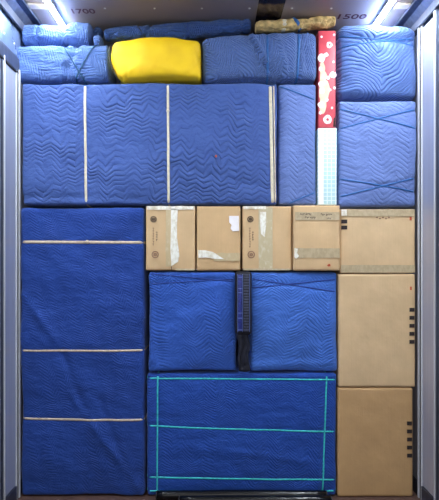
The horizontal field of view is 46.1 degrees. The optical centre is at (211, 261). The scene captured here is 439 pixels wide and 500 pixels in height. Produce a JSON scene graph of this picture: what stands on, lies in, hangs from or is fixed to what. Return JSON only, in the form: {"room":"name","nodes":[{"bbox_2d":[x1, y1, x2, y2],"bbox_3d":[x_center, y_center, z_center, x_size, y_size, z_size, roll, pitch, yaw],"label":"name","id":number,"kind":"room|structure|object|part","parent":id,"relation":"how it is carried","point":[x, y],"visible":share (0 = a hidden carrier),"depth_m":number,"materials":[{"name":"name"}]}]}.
{"room":"moving truck interior","nodes":[
{"label":"moving truck interior","id":0,"kind":"room"},
{"bbox_2d":[0,6,25,56],"bbox_3d":[-1.227,-0.050,2.375,0.043,3.019,3.750,0,0,0],"label":"wall","id":1,"kind":"structure","parent":0,"point":[10,34],"depth_m":3.10,"materials":[{"name":"white metal"}]},
{"bbox_2d":[0,59,5,499],"bbox_3d":[-1.204,0.135,2.966,0.014,2.650,0.044,0,0,0],"label":"trim","id":2,"kind":"structure","parent":1,"relation":"attached to","point":[1,60],"depth_m":2.94,"materials":[{"name":"metal"}]},
{"bbox_2d":[4,55,4,499],"bbox_3d":[-1.201,0.135,2.967,0.020,2.650,0.010,0,0,0],"label":"trim","id":3,"kind":"structure","parent":1,"relation":"attached to","point":[4,55],"depth_m":2.96,"materials":[{"name":"metal"}]},
{"bbox_2d":[0,39,19,73],"bbox_3d":[-1.203,-1.218,2.375,0.015,0.085,3.750,0,0,0],"label":"trim","id":4,"kind":"structure","parent":1,"relation":"attached to","point":[10,56],"depth_m":3.04,"materials":[{"name":"metal"}]},
{"bbox_2d":[6,64,15,495],"bbox_3d":[-1.207,0.105,3.075,0.008,2.530,0.167,0,0,0],"label":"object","id":5,"kind":"structure","parent":1,"relation":"attached to","point":[10,74],"depth_m":3.08,"materials":[{"name":"grey metal"}]},
{"bbox_2d":[6,479,22,499],"bbox_3d":[-1.204,1.417,2.375,0.014,0.085,3.750,0,0,0],"label":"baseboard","id":6,"kind":"structure","parent":1,"relation":"attached to","point":[12,495],"depth_m":3.11,"materials":[{"name":"metal"}]},
{"bbox_2d":[15,72,16,485],"bbox_3d":[-1.203,0.135,3.163,0.015,2.650,0.007,0,0,0],"label":"trim","id":7,"kind":"structure","parent":1,"relation":"attached to","point":[15,72],"depth_m":3.16,"materials":[{"name":"metal"}]},
{"bbox_2d":[17,73,17,498],"bbox_3d":[-1.203,0.135,3.175,0.016,2.650,0.013,0,0,0],"label":"trim","id":8,"kind":"structure","parent":1,"relation":"attached to","point":[17,73],"depth_m":3.17,"materials":[{"name":"grey metal"}]},
{"bbox_2d":[18,70,20,497],"bbox_3d":[-1.200,0.135,3.194,0.021,2.650,0.020,0,0,0],"label":"trim","id":9,"kind":"structure","parent":1,"relation":"attached to","point":[19,76],"depth_m":3.19,"materials":[{"name":"metal"}]},
{"bbox_2d":[0,0,42,31],"bbox_3d":[-1.155,-1.504,2.375,0.088,0.110,3.750,0,0,0],"label":"trim","id":10,"kind":"structure","parent":1,"relation":"attached to","point":[16,10],"depth_m":3.12,"materials":[{"name":"metal"}]},
{"bbox_2d":[21,83,32,478],"bbox_3d":[-1.207,0.105,3.450,0.008,2.530,0.500,0,0,0],"label":"trim","id":11,"kind":"structure","parent":1,"relation":"attached to","point":[23,205],"depth_m":3.25,"materials":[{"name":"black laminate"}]},
{"bbox_2d":[28,3,46,8],"bbox_3d":[-1.058,-1.552,3.123,0.102,0.014,0.055,0,0,0],"label":"trim","id":12,"kind":"structure","parent":1,"relation":"attached to","point":[31,5],"depth_m":3.11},
{"bbox_2d":[116,75,292,355],"bbox_3d":[0.043,-0.050,4.275,2.584,3.019,0.050,0,0,0],"label":"wall","id":13,"kind":"structure","parent":0,"point":[117,80],"depth_m":4.25,"materials":[{"name":"grey"}]},
{"bbox_2d":[17,488,420,499],"bbox_3d":[0.043,1.490,2.375,2.584,0.060,3.750,0,0,0],"label":"floor","id":14,"kind":"structure","parent":0,"point":[145,496],"depth_m":3.19,"materials":[{"name":"brown wood"}]},
{"bbox_2d":[20,208,154,494],"bbox_3d":[-0.803,0.558,3.499,0.784,1.805,0.665,0,0,0],"label":"furniture","id":15,"kind":"object","parent":14,"relation":"on","point":[85,333],"visible":0.93,"depth_m":3.19,"materials":[{"name":"blue fabric"}]},
{"bbox_2d":[22,83,276,210],"bbox_3d":[-0.387,-0.732,3.487,1.596,0.768,0.642,0,0,0],"label":"furniture","id":16,"kind":"object","parent":15,"relation":"on","point":[136,145],"visible":0.88,"depth_m":3.19,"materials":[{"name":"fabric"}]},
{"bbox_2d":[17,45,115,84],"bbox_3d":[-0.932,-1.247,3.329,0.617,0.263,0.293,0,0,0],"label":"wrapped bundle","id":17,"kind":"object","parent":16,"relation":"on","point":[39,65],"visible":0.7,"depth_m":3.20,"materials":[{"name":"fabric"}]},
{"bbox_2d":[22,22,103,47],"bbox_3d":[-0.951,-1.444,3.330,0.516,0.167,0.216,0,0,0],"label":"roll","id":18,"kind":"object","parent":17,"relation":"on","point":[76,34],"visible":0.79,"depth_m":3.24,"materials":[{"name":"fabric"}]},
{"bbox_3d":[-0.860,-1.239,3.333,0.155,0.247,0.268,0,0,0],"label":"cord","id":19,"kind":"part","parent":17,"relation":"part of","materials":[{"name":"blue fabric"}]},
{"bbox_3d":[-0.791,-1.247,3.332,0.151,0.253,0.280,0,0,0],"label":"cord","id":20,"kind":"part","parent":17,"relation":"part of","materials":[{"name":"blue fabric"}]},
{"bbox_2d":[108,37,201,84],"bbox_3d":[-0.354,-1.249,3.312,0.572,0.279,0.385,0,0,0],"label":"wrapped bundle","id":21,"kind":"object","parent":16,"relation":"on","point":[167,60],"visible":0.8,"depth_m":3.15,"materials":[{"name":"yellow fabric"}]},
{"bbox_2d":[104,19,250,41],"bbox_3d":[-0.222,-1.501,3.341,0.957,0.136,0.125,0,0,0],"label":"roll","id":22,"kind":"object","parent":21,"relation":"on","point":[192,30],"visible":0.91,"depth_m":3.29,"materials":[{"name":"fabric"}]},
{"bbox_2d":[202,32,316,88],"bbox_3d":[0.296,-1.278,3.326,0.723,0.316,0.367,0,0,0],"label":"wrapped bundle","id":23,"kind":"object","parent":16,"relation":"on","point":[277,59],"visible":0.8,"depth_m":3.18,"materials":[{"name":"fabric"}]},
{"bbox_2d":[255,16,335,36],"bbox_3d":[0.530,-1.489,3.299,0.516,0.156,0.113,0,0,0],"label":"roll","id":24,"kind":"object","parent":23,"relation":"on","point":[293,24],"visible":0.99,"depth_m":3.26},
{"bbox_2d":[147,356,335,494],"bbox_3d":[0.186,1.074,3.503,1.196,0.775,0.653,0,0,0],"label":"furniture","id":25,"kind":"object","parent":14,"relation":"on","point":[235,429],"visible":0.87,"depth_m":3.19,"materials":[{"name":"fabric"}]},
{"bbox_2d":[149,270,235,370],"bbox_3d":[-0.122,0.370,3.481,0.557,0.630,0.610,0,0,0],"label":"furniture","id":26,"kind":"object","parent":25,"relation":"on","point":[192,316],"visible":0.98,"depth_m":3.19,"materials":[{"name":"fabric"}]},
{"bbox_2d":[146,206,196,269],"bbox_3d":[-0.258,-0.148,3.422,0.307,0.401,0.457,0,0,0],"label":"cardboard box","id":27,"kind":"object","parent":26,"relation":"on","point":[171,231],"visible":0.98,"depth_m":3.20,"materials":[{"name":"brown cardboard"}]},
{"bbox_3d":[-0.122,0.121,3.488,0.555,0.038,0.593,0,0,0],"label":"cord","id":28,"kind":"part","parent":26,"relation":"part of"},
{"bbox_3d":[-0.120,0.097,3.490,0.552,0.057,0.590,0,0,0],"label":"cord","id":29,"kind":"part","parent":26,"relation":"part of","materials":[{"name":"blue fabric"}]},
{"bbox_2d":[197,206,239,270],"bbox_3d":[0.041,-0.147,3.424,0.275,0.403,0.460,0,0,0],"label":"cardboard box","id":30,"kind":"object","parent":26,"relation":"on","point":[218,227],"visible":1,"depth_m":3.20,"materials":[{"name":"brown cardboard"}]},
{"bbox_2d":[248,270,336,370],"bbox_3d":[0.510,0.372,3.478,0.553,0.626,0.617,0,0,0],"label":"furniture","id":31,"kind":"object","parent":25,"relation":"on","point":[294,312],"visible":0.84,"depth_m":3.19,"materials":[{"name":"fabric"}]},
{"bbox_2d":[235,271,251,371],"bbox_3d":[0.193,0.367,3.158,0.103,0.619,0.059,0,0,0],"label":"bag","id":32,"kind":"object","parent":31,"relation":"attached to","point":[243,279],"visible":1,"depth_m":3.14,"materials":[{"name":"fabric"}]},
{"bbox_3d":[0.171,0.250,3.142,0.023,0.345,0.017,0,0,0],"label":"panel","id":33,"kind":"part","parent":32,"relation":"part of","materials":[{"name":"blue fabric"}]},
{"bbox_3d":[0.208,0.250,3.142,0.036,0.345,0.017,0,0,0],"label":"panel","id":34,"kind":"part","parent":32,"relation":"part of","materials":[{"name":"fabric"}]},
{"bbox_2d":[240,206,291,269],"bbox_3d":[0.343,-0.148,3.422,0.307,0.401,0.458,0,0,0],"label":"cardboard box","id":35,"kind":"object","parent":31,"relation":"on","point":[265,231],"visible":0.94,"depth_m":3.20,"materials":[{"name":"brown cardboard"}]},
{"bbox_3d":[0.510,0.134,3.485,0.552,0.061,0.602,0,0,0],"label":"cord","id":36,"kind":"part","parent":31,"relation":"part of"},
{"bbox_3d":[0.511,0.145,3.485,0.550,0.090,0.601,0,0,0],"label":"cord","id":37,"kind":"part","parent":31,"relation":"part of","materials":[{"name":"blue fabric"}]},
{"bbox_2d":[291,205,339,270],"bbox_3d":[0.645,-0.148,3.392,0.287,0.405,0.458,0,0,0],"label":"cardboard box","id":38,"kind":"object","parent":31,"relation":"on","point":[315,229],"visible":0.86,"depth_m":3.17,"materials":[{"name":"brown cardboard"}]},
{"bbox_2d":[275,85,315,206],"bbox_3d":[0.534,-0.733,3.503,0.248,0.769,0.608,0,0,0],"label":"furniture","id":39,"kind":"object","parent":38,"relation":"on","point":[296,104],"visible":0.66,"depth_m":3.21,"materials":[{"name":"fabric"}]},
{"bbox_3d":[0.535,-1.053,3.505,0.245,0.103,0.602,0,0,0],"label":"cord","id":40,"kind":"part","parent":39,"relation":"part of","materials":[{"name":"blue fabric"}]},
{"bbox_3d":[0.552,-0.396,3.505,0.207,0.094,0.603,0,0,0],"label":"cord","id":41,"kind":"part","parent":39,"relation":"part of","materials":[{"name":"blue fabric"}]},
{"bbox_2d":[315,128,336,204],"bbox_3d":[0.716,-0.593,3.472,0.117,0.476,0.556,0,0,0],"label":"carton","id":42,"kind":"object","parent":38,"relation":"on","point":[325,138],"visible":0.64,"depth_m":3.20,"materials":[{"name":"white cardboard"}]},
{"bbox_2d":[313,31,335,130],"bbox_3d":[0.713,-1.136,3.473,0.119,0.602,0.554,0,0,0],"label":"carton","id":43,"kind":"object","parent":42,"relation":"on","point":[324,82],"visible":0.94,"depth_m":3.20,"materials":[{"name":"red cardboard"}]},
{"bbox_2d":[317,102,323,107],"bbox_3d":[0.675,-0.976,3.198,0.042,0.038,0.001,0,0,0],"label":"print","id":44,"kind":"object","parent":43,"relation":"attached to","point":[320,104],"depth_m":3.20},
{"bbox_2d":[318,54,324,61],"bbox_3d":[0.680,-1.267,3.198,0.049,0.054,0.001,0,0,0],"label":"print","id":45,"kind":"object","parent":43,"relation":"attached to","point":[321,57],"depth_m":3.20},
{"bbox_2d":[319,62,329,113],"bbox_3d":[0.698,-1.080,3.199,0.067,0.324,0.002,0,0,0],"label":"print","id":46,"kind":"object","parent":43,"relation":"attached to","point":[324,67],"depth_m":3.20},
{"bbox_2d":[323,115,331,123],"bbox_3d":[0.716,-0.885,3.198,0.053,0.056,0.001,0,0,0],"label":"print","id":47,"kind":"object","parent":43,"relation":"attached to","point":[327,119],"depth_m":3.20},
{"bbox_2d":[329,71,335,77],"bbox_3d":[0.751,-1.161,3.197,0.044,0.042,0.001,0,0,0],"label":"print","id":48,"kind":"object","parent":43,"relation":"attached to","point":[332,74],"depth_m":3.20},
{"bbox_2d":[156,490,327,499],"bbox_3d":[0.180,1.428,3.159,1.047,0.059,0.058,0,0,0],"label":"tube","id":49,"kind":"object","parent":14,"relation":"on","point":[160,494],"visible":0.61,"depth_m":3.14,"materials":[{"name":"black metal"}]},
{"bbox_2d":[178,495,332,499],"bbox_3d":[0.261,1.433,3.103,0.923,0.050,0.050,0,0,0],"label":"tube","id":50,"kind":"object","parent":14,"relation":"on","point":[181,497],"visible":1,"depth_m":3.09,"materials":[{"name":"black metal"}]},
{"bbox_2d":[335,384,412,495],"bbox_3d":[1.015,1.120,3.488,0.467,0.675,0.587,0,0,0],"label":"cardboard box","id":51,"kind":"object","parent":14,"relation":"on","point":[374,428],"visible":0.67,"depth_m":3.20,"materials":[{"name":"brown cardboard"}]},
{"bbox_2d":[333,273,414,386],"bbox_3d":[1.024,0.425,3.488,0.476,0.704,0.586,0,0,0],"label":"cardboard box","id":52,"kind":"object","parent":51,"relation":"on","point":[375,312],"visible":0.8,"depth_m":3.20,"materials":[{"name":"brown cardboard"}]},
{"bbox_2d":[331,209,414,272],"bbox_3d":[1.030,-0.130,3.490,0.468,0.401,0.589,0,0,0],"label":"cardboard box","id":53,"kind":"object","parent":52,"relation":"on","point":[371,240],"visible":0.77,"depth_m":3.20,"materials":[{"name":"brown cardboard"}]},
{"bbox_2d":[335,101,415,208],"bbox_3d":[1.029,-0.673,3.494,0.503,0.670,0.630,0,0,0],"label":"furniture","id":54,"kind":"object","parent":53,"relation":"on","point":[376,141],"visible":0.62,"depth_m":3.19,"materials":[{"name":"fabric"}]},
{"bbox_3d":[1.029,-0.889,3.494,0.498,0.139,0.626,0,0,0],"label":"cord","id":55,"kind":"part","parent":54,"relation":"part of","materials":[{"name":"blue fabric"}]},
{"bbox_2d":[335,25,416,105],"bbox_3d":[1.032,-1.251,3.491,0.530,0.490,0.653,0,0,0],"label":"furniture","id":56,"kind":"object","parent":54,"relation":"on","point":[374,63],"visible":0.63,"depth_m":3.19,"materials":[{"name":"fabric"}]},
{"bbox_3d":[1.030,-1.375,3.495,0.517,0.065,0.630,0,0,0],"label":"cord","id":57,"kind":"part","parent":56,"relation":"part of","materials":[{"name":"blue fabric"}]},
{"bbox_3d":[1.030,-1.364,3.496,0.517,0.065,0.629,0,0,0],"label":"cord","id":58,"kind":"part","parent":56,"relation":"part of","materials":[{"name":"blue fabric"}]},
{"bbox_3d":[1.029,-0.888,3.496,0.496,0.132,0.625,0,0,0],"label":"cord","id":59,"kind":"part","parent":54,"relation":"part of","materials":[{"name":"blue fabric"}]},
{"bbox_3d":[1.030,-0.476,3.493,0.493,0.094,0.624,0,0,0],"label":"cord","id":60,"kind":"part","parent":54,"relation":"part of","materials":[{"name":"blue fabric"}]},
{"bbox_3d":[1.030,-0.464,3.494,0.492,0.131,0.624,0,0,0],"label":"cord","id":61,"kind":"part","parent":54,"relation":"part of","materials":[{"name":"blue fabric"}]},
{"bbox_2d":[26,0,412,62],"bbox_3d":[0.043,-1.572,2.375,2.584,0.035,3.750,0,0,0],"label":"ceiling","id":62,"kind":"structure","parent":0,"point":[103,14],"depth_m":3.22,"materials":[{"name":"white metal"}]},
{"bbox_2d":[44,0,66,27],"bbox_3d":[-0.972,-1.546,2.120,0.038,0.024,2.640,0,0,0],"label":"recessed light","id":63,"kind":"object","parent":62,"relation":"in","point":[49,3],"visible":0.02,"depth_m":3.18,"materials":[{"name":"white plastic"}]},
{"bbox_2d":[371,0,395,24],"bbox_3d":[1.062,-1.546,2.120,0.038,0.024,2.640,0,0,0],"label":"recessed light","id":64,"kind":"object","parent":62,"relation":"in","point":[389,3],"visible":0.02,"depth_m":3.17,"materials":[{"name":"white plastic"}]},
{"bbox_2d":[415,13,432,36],"bbox_3d":[1.317,-0.050,2.375,0.038,3.019,3.750,0,0,0],"label":"wall","id":65,"kind":"structure","parent":0,"point":[431,16],"depth_m":3.10,"materials":[{"name":"grey metal"}]},
{"bbox_2d":[394,3,410,8],"bbox_3d":[1.154,-1.552,3.123,0.084,0.014,0.055,0,0,0],"label":"trim","id":66,"kind":"structure","parent":65,"relation":"attached to","point":[398,5],"depth_m":3.12,"materials":[{"name":"white plastic"}]},
{"bbox_2d":[405,35,416,478],"bbox_3d":[1.294,-0.030,3.450,0.008,2.800,0.500,0,0,0],"label":"trim","id":67,"kind":"structure","parent":65,"relation":"attached to","point":[414,389],"depth_m":3.27,"materials":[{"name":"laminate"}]},
{"bbox_2d":[393,0,438,32],"bbox_3d":[1.242,-1.504,2.375,0.088,0.110,3.750,0,0,0],"label":"trim","id":68,"kind":"structure","parent":65,"relation":"attached to","point":[422,10],"depth_m":3.13,"materials":[{"name":"metal"}]},
{"bbox_2d":[417,28,419,497],"bbox_3d":[1.287,0.000,3.194,0.021,2.920,0.020,0,0,0],"label":"trim","id":69,"kind":"structure","parent":65,"relation":"attached to","point":[418,29],"depth_m":3.19,"materials":[{"name":"metal"}]},
{"bbox_2d":[420,26,420,498],"bbox_3d":[1.290,0.000,3.175,0.016,2.920,0.013,0,0,0],"label":"trim","id":70,"kind":"structure","parent":65,"relation":"attached to","point":[420,26],"depth_m":3.17,"materials":[{"name":"grey metal"}]},
{"bbox_2d":[421,25,422,485],"bbox_3d":[1.290,0.000,3.163,0.015,2.920,0.007,0,0,0],"label":"trim","id":71,"kind":"structure","parent":65,"relation":"attached to","point":[422,25],"depth_m":3.16,"materials":[{"name":"metal"}]},
{"bbox_2d":[412,475,432,499],"bbox_3d":[1.291,1.417,2.375,0.014,0.085,3.750,0,0,0],"label":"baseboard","id":72,"kind":"structure","parent":65,"relation":"attached to","point":[425,495],"depth_m":3.14,"materials":[{"name":"metal"}]},
{"bbox_2d":[422,18,432,495],"bbox_3d":[1.294,-0.030,3.075,0.008,2.800,0.167,0,0,0],"label":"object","id":73,"kind":"structure","parent":65,"relation":"attached to","point":[427,31],"depth_m":3.07,"materials":[{"name":"grey metal"}]},
{"bbox_2d":[434,10,435,499],"bbox_3d":[1.288,0.000,2.967,0.020,2.920,0.010,0,0,0],"label":"trim","id":74,"kind":"structure","parent":65,"relation":"attached to","point":[434,10],"depth_m":2.96,"materials":[{"name":"metal"}]},
{"bbox_2d":[433,7,438,499],"bbox_3d":[1.291,0.000,2.966,0.014,2.920,0.044,0,0,0],"label":"trim","id":75,"kind":"structure","parent":65,"relation":"attached to","point":[437,9],"depth_m":2.94,"materials":[{"name":"metal"}]}
]}

